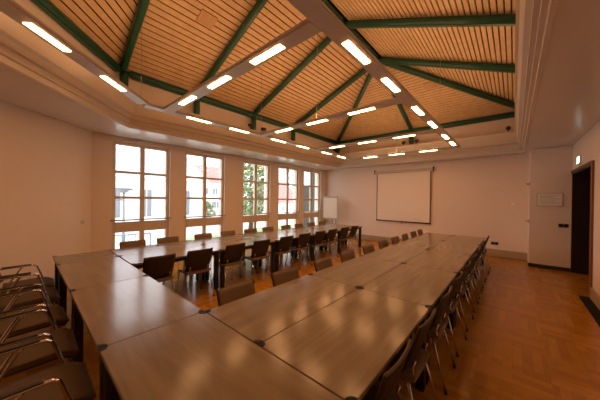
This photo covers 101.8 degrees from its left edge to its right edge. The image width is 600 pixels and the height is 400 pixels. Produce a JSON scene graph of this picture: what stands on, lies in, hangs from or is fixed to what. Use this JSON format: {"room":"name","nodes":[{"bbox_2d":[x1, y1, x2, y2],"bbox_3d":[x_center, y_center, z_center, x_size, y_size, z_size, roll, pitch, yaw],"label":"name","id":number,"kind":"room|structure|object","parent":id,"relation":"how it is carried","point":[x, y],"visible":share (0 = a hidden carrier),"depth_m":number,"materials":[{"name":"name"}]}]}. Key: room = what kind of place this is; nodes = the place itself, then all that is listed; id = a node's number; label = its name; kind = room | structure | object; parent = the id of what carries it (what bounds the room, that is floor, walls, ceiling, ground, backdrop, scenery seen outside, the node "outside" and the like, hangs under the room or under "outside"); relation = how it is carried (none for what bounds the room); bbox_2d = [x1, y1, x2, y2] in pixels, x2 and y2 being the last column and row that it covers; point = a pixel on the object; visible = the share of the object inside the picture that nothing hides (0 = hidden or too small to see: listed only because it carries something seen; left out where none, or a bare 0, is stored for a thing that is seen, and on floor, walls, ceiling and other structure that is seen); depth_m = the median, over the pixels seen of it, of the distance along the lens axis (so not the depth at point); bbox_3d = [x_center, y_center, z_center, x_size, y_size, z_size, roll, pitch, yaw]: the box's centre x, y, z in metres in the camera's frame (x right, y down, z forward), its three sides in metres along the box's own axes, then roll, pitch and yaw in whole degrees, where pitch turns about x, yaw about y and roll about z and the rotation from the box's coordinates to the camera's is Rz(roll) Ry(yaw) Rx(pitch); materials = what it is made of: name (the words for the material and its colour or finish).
{"room":"conference room","nodes":[
{"label":"conference room","id":0,"kind":"room"},
{"bbox_2d":[0,100,91,288],"bbox_3d":[-4.500,0.034,3.178,0.283,3.180,4.526,1,0,-4],"label":"wall","id":1,"kind":"structure","parent":0,"point":[45,161],"depth_m":4.16,"materials":[{"name":"paint"}]},
{"bbox_2d":[90,132,325,251],"bbox_3d":[-1.700,0.097,8.683,0.350,3.280,8.970,1,0,41],"label":"wall","id":2,"kind":"structure","parent":0,"point":[101,144],"depth_m":6.65,"materials":[{"name":"paint"}]},
{"bbox_2d":[110,140,170,248],"bbox_3d":[-3.897,0.105,6.021,0.220,2.930,1.290,1,0,41],"label":"window","id":3,"kind":"structure","parent":2,"relation":"in","point":[141,225],"depth_m":6.01,"materials":[{"name":"paint"}]},
{"bbox_2d":[184,151,225,240],"bbox_3d":[-2.829,0.113,7.238,0.220,2.930,1.290,1,0,41],"label":"window","id":4,"kind":"structure","parent":2,"relation":"in","point":[205,221],"depth_m":7.24,"materials":[{"name":"paint"}]},
{"bbox_2d":[242,160,270,233],"bbox_3d":[-1.572,0.123,8.670,0.220,2.930,1.280,1,0,41],"label":"window","id":5,"kind":"structure","parent":2,"relation":"in","point":[254,217],"depth_m":8.69,"materials":[{"name":"paint"}]},
{"bbox_2d":[278,166,298,227],"bbox_3d":[-0.494,0.132,9.899,0.220,2.930,1.250,1,0,41],"label":"window","id":6,"kind":"structure","parent":2,"relation":"in","point":[286,215],"depth_m":9.92,"materials":[{"name":"paint"}]},
{"bbox_2d":[303,170,320,224],"bbox_3d":[0.511,0.140,11.046,0.220,2.930,1.260,1,0,41],"label":"window","id":7,"kind":"structure","parent":2,"relation":"in","point":[309,214],"depth_m":11.06,"materials":[{"name":"paint"}]},
{"bbox_2d":[14,0,514,153],"bbox_3d":[0.555,-3.118,4.831,6.580,2.300,10.920,1,0,41],"label":"wall","id":8,"kind":"structure","parent":0,"point":[149,93],"depth_m":7.08,"materials":[{"name":"paint"}]},
{"bbox_2d":[31,0,122,72],"bbox_3d":[-3.299,-2.562,2.892,0.144,0.158,4.059,1,0,-8],"label":"beam","id":9,"kind":"structure","parent":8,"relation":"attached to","point":[48,7],"depth_m":3.66,"materials":[{"name":"green paint"}]},
{"bbox_2d":[120,0,149,71],"bbox_3d":[-2.420,-3.202,3.828,3.182,1.356,0.136,1,0,43],"label":"rafter","id":10,"kind":"object","parent":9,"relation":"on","point":[142,6],"visible":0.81,"depth_m":4.23,"materials":[{"name":"green paint"}]},
{"bbox_2d":[124,71,337,144],"bbox_3d":[-0.948,-2.553,7.906,0.144,0.158,7.993,1,0,41],"label":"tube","id":11,"kind":"object","parent":8,"relation":"attached to","point":[134,76],"visible":0.83,"depth_m":6.41,"materials":[{"name":"green paint"}]},
{"bbox_2d":[201,0,267,83],"bbox_3d":[-1.393,-3.194,4.998,3.181,1.356,0.136,1,0,41],"label":"rafter","id":12,"kind":"object","parent":11,"relation":"on","point":[258,6],"visible":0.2,"depth_m":4.83,"materials":[{"name":"green paint"}]},
{"bbox_2d":[253,36,331,114],"bbox_3d":[-0.239,-3.184,6.313,3.181,1.356,0.136,1,0,41],"label":"rafter","id":13,"kind":"object","parent":11,"relation":"on","point":[327,40],"visible":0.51,"depth_m":6.15,"materials":[{"name":"green paint"}]},
{"bbox_2d":[295,68,366,123],"bbox_3d":[0.915,-3.175,7.629,3.181,1.356,0.136,1,0,41],"label":"rafter","id":14,"kind":"object","parent":11,"relation":"on","point":[363,71],"visible":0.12,"depth_m":7.46,"materials":[{"name":"green paint"}]},
{"bbox_2d":[346,26,378,58],"bbox_3d":[1.530,-3.793,5.930,0.136,0.150,1.750,1,0,41],"label":"tube","id":15,"kind":"object","parent":14,"relation":"attached to","point":[353,31],"visible":0.27,"depth_m":5.82,"materials":[{"name":"green paint"}]},
{"bbox_2d":[378,57,514,72],"bbox_3d":[3.342,-3.135,5.619,3.186,1.356,0.136,1,0,38],"label":"rafter","id":16,"kind":"object","parent":15,"relation":"attached to","point":[490,67],"visible":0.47,"depth_m":5.48,"materials":[{"name":"green paint"}]},
{"bbox_2d":[0,0,557,167],"bbox_3d":[0.536,-1.681,4.838,6.460,0.574,10.800,1,0,41],"label":"trim","id":17,"kind":"structure","parent":8,"relation":"attached to","point":[22,51],"depth_m":4.10,"materials":[{"name":"paint"}]},
{"bbox_3d":[1.684,-2.234,10.805,0.160,0.510,0.160,1,0,41],"label":"post","id":18,"kind":"object","parent":17,"relation":"on","visible":0},
{"bbox_2d":[337,74,371,142],"bbox_3d":[1.897,-3.167,8.749,0.136,1.358,4.359,1,0,-5],"label":"rafter","id":19,"kind":"object","parent":18,"relation":"on","point":[369,76],"visible":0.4,"depth_m":8.16,"materials":[{"name":"green paint"}]},
{"bbox_2d":[338,112,514,143],"bbox_3d":[4.056,-2.493,8.833,6.300,0.158,0.144,1,0,41],"label":"beam","id":20,"kind":"structure","parent":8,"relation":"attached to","point":[510,114],"depth_m":7.94,"materials":[{"name":"green paint"}]},
{"bbox_2d":[391,93,412,130],"bbox_3d":[3.081,-3.148,7.710,0.136,1.355,3.012,1,0,41],"label":"rafter","id":21,"kind":"object","parent":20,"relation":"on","point":[401,109],"visible":0.5,"depth_m":8.17,"materials":[{"name":"green paint"}]},
{"bbox_2d":[381,62,514,108],"bbox_3d":[4.265,-3.128,6.672,4.359,1.358,0.136,1,0,-2],"label":"rafter","id":22,"kind":"object","parent":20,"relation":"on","point":[403,68],"visible":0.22,"depth_m":6.63,"materials":[{"name":"green paint"}]},
{"bbox_2d":[49,0,515,140],"bbox_3d":[0.557,-3.310,4.830,6.369,1.382,10.713,1,0,41],"label":"ceiling","id":23,"kind":"structure","parent":0,"point":[178,50],"depth_m":5.27,"materials":[{"name":"brown wood"}]},
{"bbox_2d":[0,0,147,103],"bbox_3d":[-2.430,-2.145,2.749,0.177,1.204,2.409,1,0,-5],"label":"track","id":24,"kind":"object","parent":23,"relation":"hanging from","point":[10,8],"visible":1,"depth_m":2.45,"materials":[{"name":"metal"}]},
{"bbox_2d":[23,23,70,51],"bbox_3d":[-2.398,-1.543,2.329,0.072,0.004,0.410,1,0,-5],"label":"diffuser","id":25,"kind":"object","parent":24,"relation":"attached to","point":[36,29],"depth_m":2.30,"materials":[{"name":"plastic"}]},
{"bbox_2d":[100,76,125,90],"bbox_3d":[-2.485,-1.548,3.254,0.072,0.004,0.410,1,0,-5],"label":"diffuser","id":26,"kind":"object","parent":24,"relation":"attached to","point":[110,81],"depth_m":3.23,"materials":[{"name":"plastic"}]},
{"bbox_2d":[196,9,217,29],"bbox_3d":[-1.711,-3.316,4.480,0.246,0.120,0.300,1,0,41],"label":"loudspeaker","id":27,"kind":"object","parent":23,"relation":"attached to","point":[205,18],"visible":1,"depth_m":4.46,"materials":[{"name":"beige plastic"}]},
{"bbox_2d":[198,12,215,27],"bbox_3d":[-1.706,-3.301,4.475,0.212,0.004,0.240,-28,-18,38],"label":"grille","id":28,"kind":"object","parent":27,"relation":"attached to","point":[208,20],"depth_m":4.47,"materials":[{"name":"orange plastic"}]},
{"bbox_2d":[143,76,353,159],"bbox_3d":[-0.297,-2.361,6.604,0.177,1.657,6.870,1,0,41],"label":"track","id":29,"kind":"object","parent":23,"relation":"hanging from","point":[149,105],"visible":0.92,"depth_m":5.27,"materials":[{"name":"metal"}]},
{"bbox_2d":[186,117,210,123],"bbox_3d":[-1.953,-1.548,4.732,0.072,0.004,0.470,1,0,41],"label":"diffuser","id":30,"kind":"object","parent":29,"relation":"attached to","point":[192,118],"depth_m":4.74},
{"bbox_2d":[261,34,401,135],"bbox_3d":[0.342,-2.692,4.763,3.209,2.350,0.177,1,0,41],"label":"track","id":31,"kind":"object","parent":23,"relation":"hanging from","point":[394,101],"visible":0.92,"depth_m":4.43,"materials":[{"name":"metal"}]},
{"bbox_2d":[349,107,374,114],"bbox_3d":[1.040,-1.506,4.141,0.470,0.004,0.072,1,0,41],"label":"diffuser","id":32,"kind":"object","parent":31,"relation":"attached to","point":[371,108],"depth_m":4.14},
{"bbox_2d":[287,0,460,148],"bbox_3d":[1.618,-2.369,3.661,0.177,1.748,8.770,1,0,41],"label":"track","id":33,"kind":"object","parent":23,"relation":"hanging from","point":[317,12],"visible":1,"depth_m":2.53,"materials":[{"name":"metal"}]},
{"bbox_2d":[164,18,321,111],"bbox_3d":[-1.065,-1.555,3.182,3.209,0.055,0.177,1,0,41],"label":"track","id":34,"kind":"object","parent":33,"relation":"attached to","point":[304,30],"visible":0.95,"depth_m":2.67,"materials":[{"name":"metal"}]},
{"bbox_2d":[179,96,196,104],"bbox_3d":[-1.749,-1.541,3.782,0.470,0.004,0.072,1,0,41],"label":"diffuser","id":35,"kind":"object","parent":34,"relation":"attached to","point":[188,99],"depth_m":3.77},
{"bbox_2d":[208,76,230,88],"bbox_3d":[-1.058,-1.529,3.175,0.470,0.004,0.072,1,0,41],"label":"diffuser","id":36,"kind":"object","parent":34,"relation":"attached to","point":[222,80],"depth_m":3.17,"materials":[{"name":"plastic"}]},
{"bbox_2d":[250,44,283,64],"bbox_3d":[-0.351,-1.518,2.555,0.470,0.004,0.072,1,0,41],"label":"diffuser","id":37,"kind":"object","parent":34,"relation":"attached to","point":[276,49],"depth_m":2.54,"materials":[{"name":"plastic"}]},
{"bbox_2d":[342,41,369,64],"bbox_3d":[0.588,-1.505,2.503,0.072,0.004,0.470,1,0,41],"label":"diffuser","id":38,"kind":"object","parent":33,"relation":"attached to","point":[349,46],"depth_m":2.48,"materials":[{"name":"plastic"}]},
{"bbox_2d":[316,129,435,149],"bbox_3d":[1.744,-1.533,6.384,3.209,0.055,0.177,1,0,41],"label":"track","id":39,"kind":"object","parent":33,"relation":"attached to","point":[431,130],"visible":0.96,"depth_m":6.08,"materials":[{"name":"metal"}]},
{"bbox_2d":[381,78,399,91],"bbox_3d":[1.194,-1.500,3.195,0.072,0.004,0.470,1,0,41],"label":"diffuser","id":40,"kind":"object","parent":33,"relation":"attached to","point":[389,83],"depth_m":3.17,"materials":[{"name":"plastic"}]},
{"bbox_2d":[352,130,453,158],"bbox_3d":[3.179,-2.305,8.005,3.209,1.624,0.177,1,0,41],"label":"track","id":41,"kind":"object","parent":23,"relation":"hanging from","point":[450,147],"visible":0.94,"depth_m":7.82,"materials":[{"name":"metal"}]},
{"bbox_2d":[344,13,515,28],"bbox_3d":[2.185,-3.145,4.300,3.185,1.356,0.136,1,0,38],"label":"rafter","id":42,"kind":"object","parent":23,"relation":"attached to","point":[490,19],"visible":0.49,"depth_m":4.11,"materials":[{"name":"green paint"}]},
{"bbox_2d":[0,236,599,399],"bbox_3d":[0.759,1.747,4.353,9.900,0.120,12.520,1,0,41],"label":"floor","id":43,"kind":"structure","parent":0,"point":[531,335],"depth_m":3.09,"materials":[{"name":"brown wood"}]},
{"bbox_2d":[0,264,54,304],"bbox_3d":[-3.851,1.200,3.352,0.602,0.864,0.690,1,0,42],"label":"armchair","id":44,"kind":"object","parent":43,"relation":"on","point":[48,281],"visible":0.6,"depth_m":3.43,"materials":[{"name":"black fabric"}]},
{"bbox_2d":[0,273,60,327],"bbox_3d":[-3.368,1.208,2.928,0.602,0.864,0.690,1,0,40],"label":"armchair","id":45,"kind":"object","parent":43,"relation":"on","point":[51,294],"visible":0.82,"depth_m":2.90,"materials":[{"name":"black fabric"}]},
{"bbox_2d":[0,289,71,361],"bbox_3d":[-2.751,1.218,2.387,0.602,0.864,0.690,1,0,40],"label":"armchair","id":46,"kind":"object","parent":43,"relation":"on","point":[39,320],"visible":0.85,"depth_m":2.37,"materials":[{"name":"black fabric"}]},
{"bbox_2d":[0,309,78,377],"bbox_3d":[-2.212,1.228,1.914,0.602,0.864,0.690,1,0,42],"label":"armchair","id":47,"kind":"object","parent":43,"relation":"on","point":[65,340],"visible":0.82,"depth_m":1.92,"materials":[{"name":"black fabric"}]},
{"bbox_2d":[0,339,95,399],"bbox_3d":[-1.692,1.236,1.458,0.602,0.864,0.690,1,0,41],"label":"armchair","id":48,"kind":"object","parent":43,"relation":"on","point":[65,380],"visible":1,"depth_m":1.59,"materials":[{"name":"black fabric"}]},
{"bbox_2d":[53,250,116,305],"bbox_3d":[-3.408,1.264,3.870,0.697,0.743,0.697,1,0,41],"label":"conference table","id":49,"kind":"object","parent":43,"relation":"on","point":[63,259],"visible":0.43,"depth_m":3.80,"materials":[{"name":"brown wood"}]},
{"bbox_2d":[57,256,146,358],"bbox_3d":[-2.619,1.277,3.178,1.397,0.743,0.697,1,0,41],"label":"conference table","id":50,"kind":"object","parent":43,"relation":"on","point":[83,274],"visible":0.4,"depth_m":3.09,"materials":[{"name":"brown wood"}]},
{"bbox_2d":[119,240,145,247],"bbox_3d":[-3.121,1.218,4.621,0.518,0.836,0.478,1,0,44],"label":"chair","id":51,"kind":"object","parent":43,"relation":"on","point":[126,244],"visible":0.12,"depth_m":4.75,"materials":[{"name":"brown wood"}]},
{"bbox_2d":[70,275,203,399],"bbox_3d":[-1.567,1.295,2.255,1.397,0.743,0.697,1,0,41],"label":"conference table","id":52,"kind":"object","parent":43,"relation":"on","point":[111,313],"visible":0.59,"depth_m":2.11,"materials":[{"name":"brown wood"}]},
{"bbox_2d":[109,240,201,280],"bbox_3d":[-2.712,1.270,4.668,0.697,0.743,1.397,1,0,41],"label":"conference table","id":53,"kind":"object","parent":43,"relation":"on","point":[172,245],"visible":0.5,"depth_m":4.60,"materials":[{"name":"brown wood"}]},
{"bbox_2d":[143,253,175,291],"bbox_3d":[-2.221,1.233,3.737,0.518,0.836,0.478,1,0,42],"label":"chair","id":54,"kind":"object","parent":43,"relation":"on","point":[159,268],"visible":0.7,"depth_m":3.63,"materials":[{"name":"wood"}]},
{"bbox_2d":[119,245,220,289],"bbox_3d":[-2.186,1.278,4.207,0.697,0.743,1.397,1,0,41],"label":"conference table","id":55,"kind":"object","parent":43,"relation":"on","point":[136,260],"visible":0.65,"depth_m":4.29,"materials":[{"name":"brown wood"}]},
{"bbox_2d":[157,236,185,283],"bbox_3d":[-2.699,1.221,5.102,0.518,0.836,0.478,1,0,44],"label":"chair","id":56,"kind":"object","parent":43,"relation":"on","point":[175,238],"visible":0.27,"depth_m":5.23,"materials":[{"name":"brown wood"}]},
{"bbox_2d":[175,248,214,300],"bbox_3d":[-1.812,1.236,4.203,0.518,0.836,0.478,1,0,43],"label":"chair","id":57,"kind":"object","parent":43,"relation":"on","point":[197,261],"visible":0.94,"depth_m":4.08,"materials":[{"name":"brown fabric"}]},
{"bbox_2d":[98,311,341,399],"bbox_3d":[-0.514,1.312,1.331,1.397,0.743,0.697,1,0,41],"label":"conference table","id":58,"kind":"object","parent":43,"relation":"on","point":[198,356],"visible":1,"depth_m":1.37,"materials":[{"name":"brown wood"}]},
{"bbox_2d":[188,234,254,279],"bbox_3d":[-1.789,1.277,5.721,0.697,0.743,1.397,1,0,41],"label":"conference table","id":59,"kind":"object","parent":43,"relation":"on","point":[239,236],"visible":0.41,"depth_m":5.63,"materials":[{"name":"brown wood"}]},
{"bbox_2d":[212,243,245,286],"bbox_3d":[-1.363,1.240,4.715,0.518,0.836,0.478,1,0,40],"label":"chair","id":60,"kind":"object","parent":43,"relation":"on","point":[233,255],"visible":0.91,"depth_m":4.58,"materials":[{"name":"brown fabric"}]},
{"bbox_2d":[216,279,254,305],"bbox_3d":[-0.484,1.262,2.305,0.518,0.836,0.478,1,0,39],"label":"chair","id":61,"kind":"object","parent":43,"relation":"on","point":[236,291],"visible":0.2,"depth_m":2.42,"materials":[{"name":"brown wood"}]},
{"bbox_2d":[203,237,275,287],"bbox_3d":[-1.263,1.286,5.259,0.697,0.743,1.397,1,0,41],"label":"conference table","id":62,"kind":"object","parent":43,"relation":"on","point":[249,242],"visible":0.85,"depth_m":5.10,"materials":[{"name":"brown wood"}]},
{"bbox_2d":[240,239,271,282],"bbox_3d":[-0.935,1.244,5.202,0.518,0.836,0.478,1,0,44],"label":"chair","id":63,"kind":"object","parent":43,"relation":"on","point":[260,248],"visible":1,"depth_m":5.07,"materials":[{"name":"brown wood"}]},
{"bbox_2d":[242,230,293,261],"bbox_3d":[-0.866,1.284,6.773,0.697,0.743,1.397,1,0,41],"label":"conference table","id":64,"kind":"object","parent":43,"relation":"on","point":[272,232],"visible":0.33,"depth_m":6.69,"materials":[{"name":"brown wood"}]},
{"bbox_2d":[266,235,293,270],"bbox_3d":[-0.460,1.247,5.744,0.518,0.836,0.478,1,0,41],"label":"chair","id":65,"kind":"object","parent":43,"relation":"on","point":[285,243],"visible":0.87,"depth_m":5.62,"materials":[{"name":"brown wood"}]},
{"bbox_2d":[205,274,358,344],"bbox_3d":[-0.083,1.313,2.354,0.697,0.743,1.397,1,0,41],"label":"conference table","id":66,"kind":"object","parent":43,"relation":"on","point":[258,317],"visible":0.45,"depth_m":2.16,"materials":[{"name":"brown wood"}]},
{"bbox_2d":[271,266,299,286],"bbox_3d":[-0.034,1.265,2.818,0.518,0.836,0.478,1,0,43],"label":"chair","id":67,"kind":"object","parent":43,"relation":"on","point":[279,277],"visible":0.23,"depth_m":2.94,"materials":[{"name":"brown wood"}]},
{"bbox_2d":[258,232,313,271],"bbox_3d":[-0.339,1.293,6.311,0.697,0.743,1.397,1,0,41],"label":"conference table","id":68,"kind":"object","parent":43,"relation":"on","point":[276,237],"visible":0.7,"depth_m":6.30,"materials":[{"name":"brown wood"}]},
{"bbox_2d":[285,233,311,268],"bbox_3d":[-0.031,1.251,6.233,0.518,0.836,0.478,1,0,42],"label":"chair","id":69,"kind":"object","parent":43,"relation":"on","point":[303,239],"visible":0.95,"depth_m":6.10,"materials":[{"name":"brown fabric"}]},
{"bbox_2d":[302,230,325,259],"bbox_3d":[0.404,1.254,6.728,0.518,0.836,0.478,1,0,44],"label":"chair","id":70,"kind":"object","parent":43,"relation":"on","point":[319,236],"visible":0.86,"depth_m":6.59,"materials":[{"name":"wood"}]},
{"bbox_2d":[297,228,340,260],"bbox_3d":[0.584,1.300,7.364,0.697,0.743,1.397,1,0,41],"label":"conference table","id":71,"kind":"object","parent":43,"relation":"on","point":[313,231],"visible":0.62,"depth_m":7.44,"materials":[{"name":"brown wood"}]},
{"bbox_2d":[314,256,332,271],"bbox_3d":[0.486,1.270,3.411,0.518,0.836,0.478,1,0,40],"label":"chair","id":72,"kind":"object","parent":43,"relation":"on","point":[322,263],"visible":0.17,"depth_m":3.53,"materials":[{"name":"wood"}]},
{"bbox_2d":[315,229,337,256],"bbox_3d":[0.793,1.257,7.173,0.518,0.836,0.478,1,0,41],"label":"chair","id":73,"kind":"object","parent":43,"relation":"on","point":[330,238],"visible":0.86,"depth_m":7.04,"materials":[{"name":"brown wood"}]},
{"bbox_2d":[323,196,337,223],"bbox_3d":[1.429,0.753,11.140,0.746,1.832,0.506,1,0,34],"label":"flipchart","id":74,"kind":"object","parent":43,"relation":"on","point":[330,203],"visible":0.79,"depth_m":11.02,"materials":[{"name":"paper"}]},
{"bbox_2d":[325,225,361,252],"bbox_3d":[1.507,1.308,8.416,0.697,0.743,1.397,1,0,41],"label":"conference table","id":75,"kind":"object","parent":43,"relation":"on","point":[342,226],"visible":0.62,"depth_m":8.61,"materials":[{"name":"brown wood"}]},
{"bbox_2d":[258,288,429,399],"bbox_3d":[0.443,1.322,1.892,0.697,0.743,1.397,1,0,41],"label":"conference table","id":76,"kind":"object","parent":43,"relation":"on","point":[345,346],"visible":0.93,"depth_m":1.66,"materials":[{"name":"brown wood"}]},
{"bbox_2d":[340,249,355,261],"bbox_3d":[0.935,1.273,3.922,0.518,0.836,0.478,1,0,42],"label":"chair","id":77,"kind":"object","parent":43,"relation":"on","point":[350,254],"visible":0.24,"depth_m":4.05,"materials":[{"name":"brown wood"}]},
{"bbox_2d":[310,256,402,287],"bbox_3d":[0.840,1.321,3.406,0.697,0.743,1.397,1,0,41],"label":"conference table","id":78,"kind":"object","parent":43,"relation":"on","point":[359,271],"visible":0.4,"depth_m":3.27,"materials":[{"name":"brown wood"}]},
{"bbox_2d":[362,339,411,399],"bbox_3d":[0.389,1.277,1.488,0.518,0.836,0.478,1,0,40],"label":"chair","id":79,"kind":"object","parent":43,"relation":"on","point":[383,390],"visible":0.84,"depth_m":1.33,"materials":[{"name":"brown wood"}]},
{"bbox_2d":[361,245,427,262],"bbox_3d":[1.764,1.328,4.458,0.697,0.743,1.397,1,0,41],"label":"conference table","id":80,"kind":"object","parent":43,"relation":"on","point":[401,254],"visible":0.41,"depth_m":4.36,"materials":[{"name":"brown wood"}]},
{"bbox_2d":[360,263,456,383],"bbox_3d":[1.366,1.330,2.944,0.697,0.743,1.397,1,0,41],"label":"conference table","id":81,"kind":"object","parent":43,"relation":"on","point":[420,285],"visible":0.53,"depth_m":2.78,"materials":[{"name":"brown wood"}]},
{"bbox_2d":[379,308,437,399],"bbox_3d":[0.791,1.280,1.946,0.518,0.836,0.478,1,0,42],"label":"chair","id":82,"kind":"object","parent":43,"relation":"on","point":[417,358],"visible":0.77,"depth_m":1.78,"materials":[{"name":"brown wood"}]},
{"bbox_2d":[393,237,442,248],"bbox_3d":[2.687,1.336,5.511,0.697,0.743,1.397,1,0,41],"label":"conference table","id":83,"kind":"object","parent":43,"relation":"on","point":[419,243],"visible":0.36,"depth_m":5.42,"materials":[{"name":"brown wood"}]},
{"bbox_2d":[406,285,455,394],"bbox_3d":[1.246,1.283,2.465,0.518,0.836,0.478,1,0,41],"label":"chair","id":84,"kind":"object","parent":43,"relation":"on","point":[438,325],"visible":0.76,"depth_m":2.25,"materials":[{"name":"wood"}]},
{"bbox_2d":[413,232,452,240],"bbox_3d":[3.610,1.343,6.563,0.697,0.743,1.397,1,0,41],"label":"conference table","id":85,"kind":"object","parent":43,"relation":"on","point":[432,236],"visible":0.31,"depth_m":6.50,"materials":[{"name":"brown wood"}]},
{"bbox_2d":[405,250,470,325],"bbox_3d":[2.290,1.337,3.997,0.697,0.743,1.397,1,0,41],"label":"conference table","id":86,"kind":"object","parent":43,"relation":"on","point":[446,261],"visible":0.51,"depth_m":3.89,"materials":[{"name":"brown wood"}]},
{"bbox_2d":[410,271,466,357],"bbox_3d":[1.700,1.287,2.983,0.518,0.836,0.478,1,0,44],"label":"chair","id":87,"kind":"object","parent":43,"relation":"on","point":[452,304],"visible":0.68,"depth_m":2.80,"materials":[{"name":"wood"}]},
{"bbox_2d":[428,241,479,292],"bbox_3d":[3.213,1.344,5.049,0.697,0.743,1.397,1,0,41],"label":"conference table","id":88,"kind":"object","parent":43,"relation":"on","point":[445,246],"visible":0.48,"depth_m":4.98,"materials":[{"name":"brown wood"}]},
{"bbox_2d":[444,261,473,331],"bbox_3d":[2.162,1.291,3.509,0.518,0.836,0.478,1,0,44],"label":"chair","id":89,"kind":"object","parent":43,"relation":"on","point":[461,289],"visible":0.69,"depth_m":3.32,"materials":[{"name":"brown wood"}]},
{"bbox_2d":[444,253,478,312],"bbox_3d":[2.624,1.294,4.036,0.518,0.836,0.478,1,0,43],"label":"chair","id":90,"kind":"object","parent":43,"relation":"on","point":[468,277],"visible":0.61,"depth_m":3.86,"materials":[{"name":"brown wood"}]},
{"bbox_2d":[444,235,484,267],"bbox_3d":[4.136,1.352,6.102,0.697,0.743,1.397,1,0,41],"label":"conference table","id":91,"kind":"object","parent":43,"relation":"on","point":[455,238],"visible":0.41,"depth_m":6.06,"materials":[{"name":"brown wood"}]},
{"bbox_2d":[461,247,482,298],"bbox_3d":[3.086,1.298,4.563,0.518,0.836,0.478,1,0,40],"label":"chair","id":92,"kind":"object","parent":43,"relation":"on","point":[474,268],"visible":0.49,"depth_m":4.36,"materials":[{"name":"brown wood"}]},
{"bbox_2d":[578,295,599,326],"bbox_3d":[2.297,1.717,1.181,0.135,0.005,8.580,1,0,41],"label":"floor vent","id":93,"kind":"object","parent":43,"relation":"in","point":[592,308],"visible":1,"depth_m":3.90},
{"bbox_2d":[0,0,599,170],"bbox_3d":[0.349,-1.430,4.734,7.940,0.060,11.760,1,0,41],"label":"ceiling","id":94,"kind":"structure","parent":0,"point":[567,105],"depth_m":3.43,"materials":[{"name":"paint"}]},
{"bbox_2d":[325,154,528,252],"bbox_3d":[4.276,0.121,9.240,8.500,3.180,0.250,1,0,41],"label":"wall","id":95,"kind":"structure","parent":0,"point":[474,197],"depth_m":8.11,"materials":[{"name":"paint"}]},
{"bbox_2d":[374,166,433,223],"bbox_3d":[3.895,-0.144,9.324,2.190,2.100,0.120,1,0,41],"label":"projection screen","id":96,"kind":"object","parent":95,"relation":"attached to","point":[402,195],"visible":1,"depth_m":9.26,"materials":[{"name":"fabric"}]},
{"bbox_2d":[347,232,526,260],"bbox_3d":[4.224,1.599,9.042,6.160,0.225,0.100,1,0,41],"label":"baseboard","id":97,"kind":"structure","parent":95,"relation":"attached to","point":[490,252],"depth_m":7.47,"materials":[{"name":"brown wood"}]},
{"bbox_2d":[527,146,572,267],"bbox_3d":[6.611,0.188,6.486,0.755,3.130,0.810,1,0,41],"label":"wall","id":98,"kind":"structure","parent":0,"point":[550,169],"depth_m":6.18,"materials":[{"name":"paint"}]},
{"bbox_2d":[528,263,569,271],"bbox_3d":[6.312,1.706,6.186,0.770,0.090,0.020,1,0,41],"label":"baseboard","id":99,"kind":"structure","parent":98,"relation":"attached to","point":[529,264],"depth_m":6.17,"materials":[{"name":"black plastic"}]},
{"bbox_2d":[536,193,562,206],"bbox_3d":[6.331,-0.009,6.181,0.470,0.340,0.020,1,0,41],"label":"notice","id":100,"kind":"object","parent":98,"relation":"attached to","point":[543,199],"visible":1,"depth_m":6.17,"materials":[{"name":"white paper"}]},
{"bbox_2d":[573,121,599,294],"bbox_3d":[3.373,0.141,2.070,0.200,3.180,12.220,1,0,41],"label":"wall","id":101,"kind":"structure","parent":0,"point":[588,146],"depth_m":4.25,"materials":[{"name":"paint"}]},
{"bbox_2d":[570,160,594,296],"bbox_3d":[6.136,0.524,4.931,0.650,2.460,2.130,1,0,41],"label":"door","id":102,"kind":"structure","parent":101,"relation":"in","point":[582,210],"depth_m":5.77,"materials":[{"name":"brown wood"}]},
{"bbox_2d":[590,287,599,309],"bbox_3d":[2.292,1.626,1.040,0.030,0.190,8.760,1,0,41],"label":"baseboard","id":103,"kind":"structure","parent":101,"relation":"attached to","point":[594,296],"depth_m":4.05,"materials":[{"name":"brown wood"}]},
{"label":"outside","id":104,"kind":"structure","parent":0,"visible":0},
{"bbox_2d":[115,211,292,248],"bbox_3d":[-19.221,1.934,38.160,64.720,0.200,110.000,1,0,41],"label":"ground","id":105,"kind":"structure","parent":104,"point":[213,229],"depth_m":15.48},
{"bbox_2d":[116,188,133,241],"bbox_3d":[-7.915,0.787,10.931,0.869,2.620,0.869,1,0,-4],"label":"street lamp","id":106,"kind":"object","parent":105,"relation":"on","point":[122,190],"visible":0.7,"depth_m":10.89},
{"bbox_2d":[115,147,209,233],"bbox_3d":[-12.699,-0.924,18.791,8.600,5.850,7.650,1,0,41],"label":"house","id":107,"kind":"structure","parent":105,"relation":"on","point":[126,159],"depth_m":16.38,"materials":[{"name":"paint"}]},
{"bbox_2d":[193,164,218,214],"bbox_3d":[-12.486,-1.306,32.674,6.600,6.500,6.000,1,0,41],"label":"house","id":108,"kind":"structure","parent":105,"relation":"on","point":[212,187],"depth_m":30.45,"materials":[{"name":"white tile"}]},
{"bbox_2d":[186,224,292,239],"bbox_3d":[-1.493,2.195,15.624,6.100,0.130,10.500,1,0,41],"label":"lawn","id":109,"kind":"structure","parent":105,"relation":"on","point":[279,227],"depth_m":16.03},
{"bbox_2d":[243,163,263,228],"bbox_3d":[-3.251,-0.711,16.184,2.990,5.702,2.974,1,0,41],"label":"tree","id":110,"kind":"object","parent":109,"relation":"on","point":[248,170],"visible":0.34,"depth_m":15.59,"materials":[{"name":"green plant"}]},
{"bbox_2d":[257,182,292,213],"bbox_3d":[-3.918,-0.361,36.392,6.600,4.800,4.900,1,0,41],"label":"house","id":111,"kind":"structure","parent":105,"relation":"on","point":[282,188],"depth_m":34.78,"materials":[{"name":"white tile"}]},
{"bbox_2d":[304,173,314,226],"bbox_3d":[2.338,-0.593,16.033,3.050,5.600,4.060,1,0,41],"label":"annex","id":112,"kind":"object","parent":105,"relation":"on","point":[306,189],"visible":0.02,"depth_m":15.00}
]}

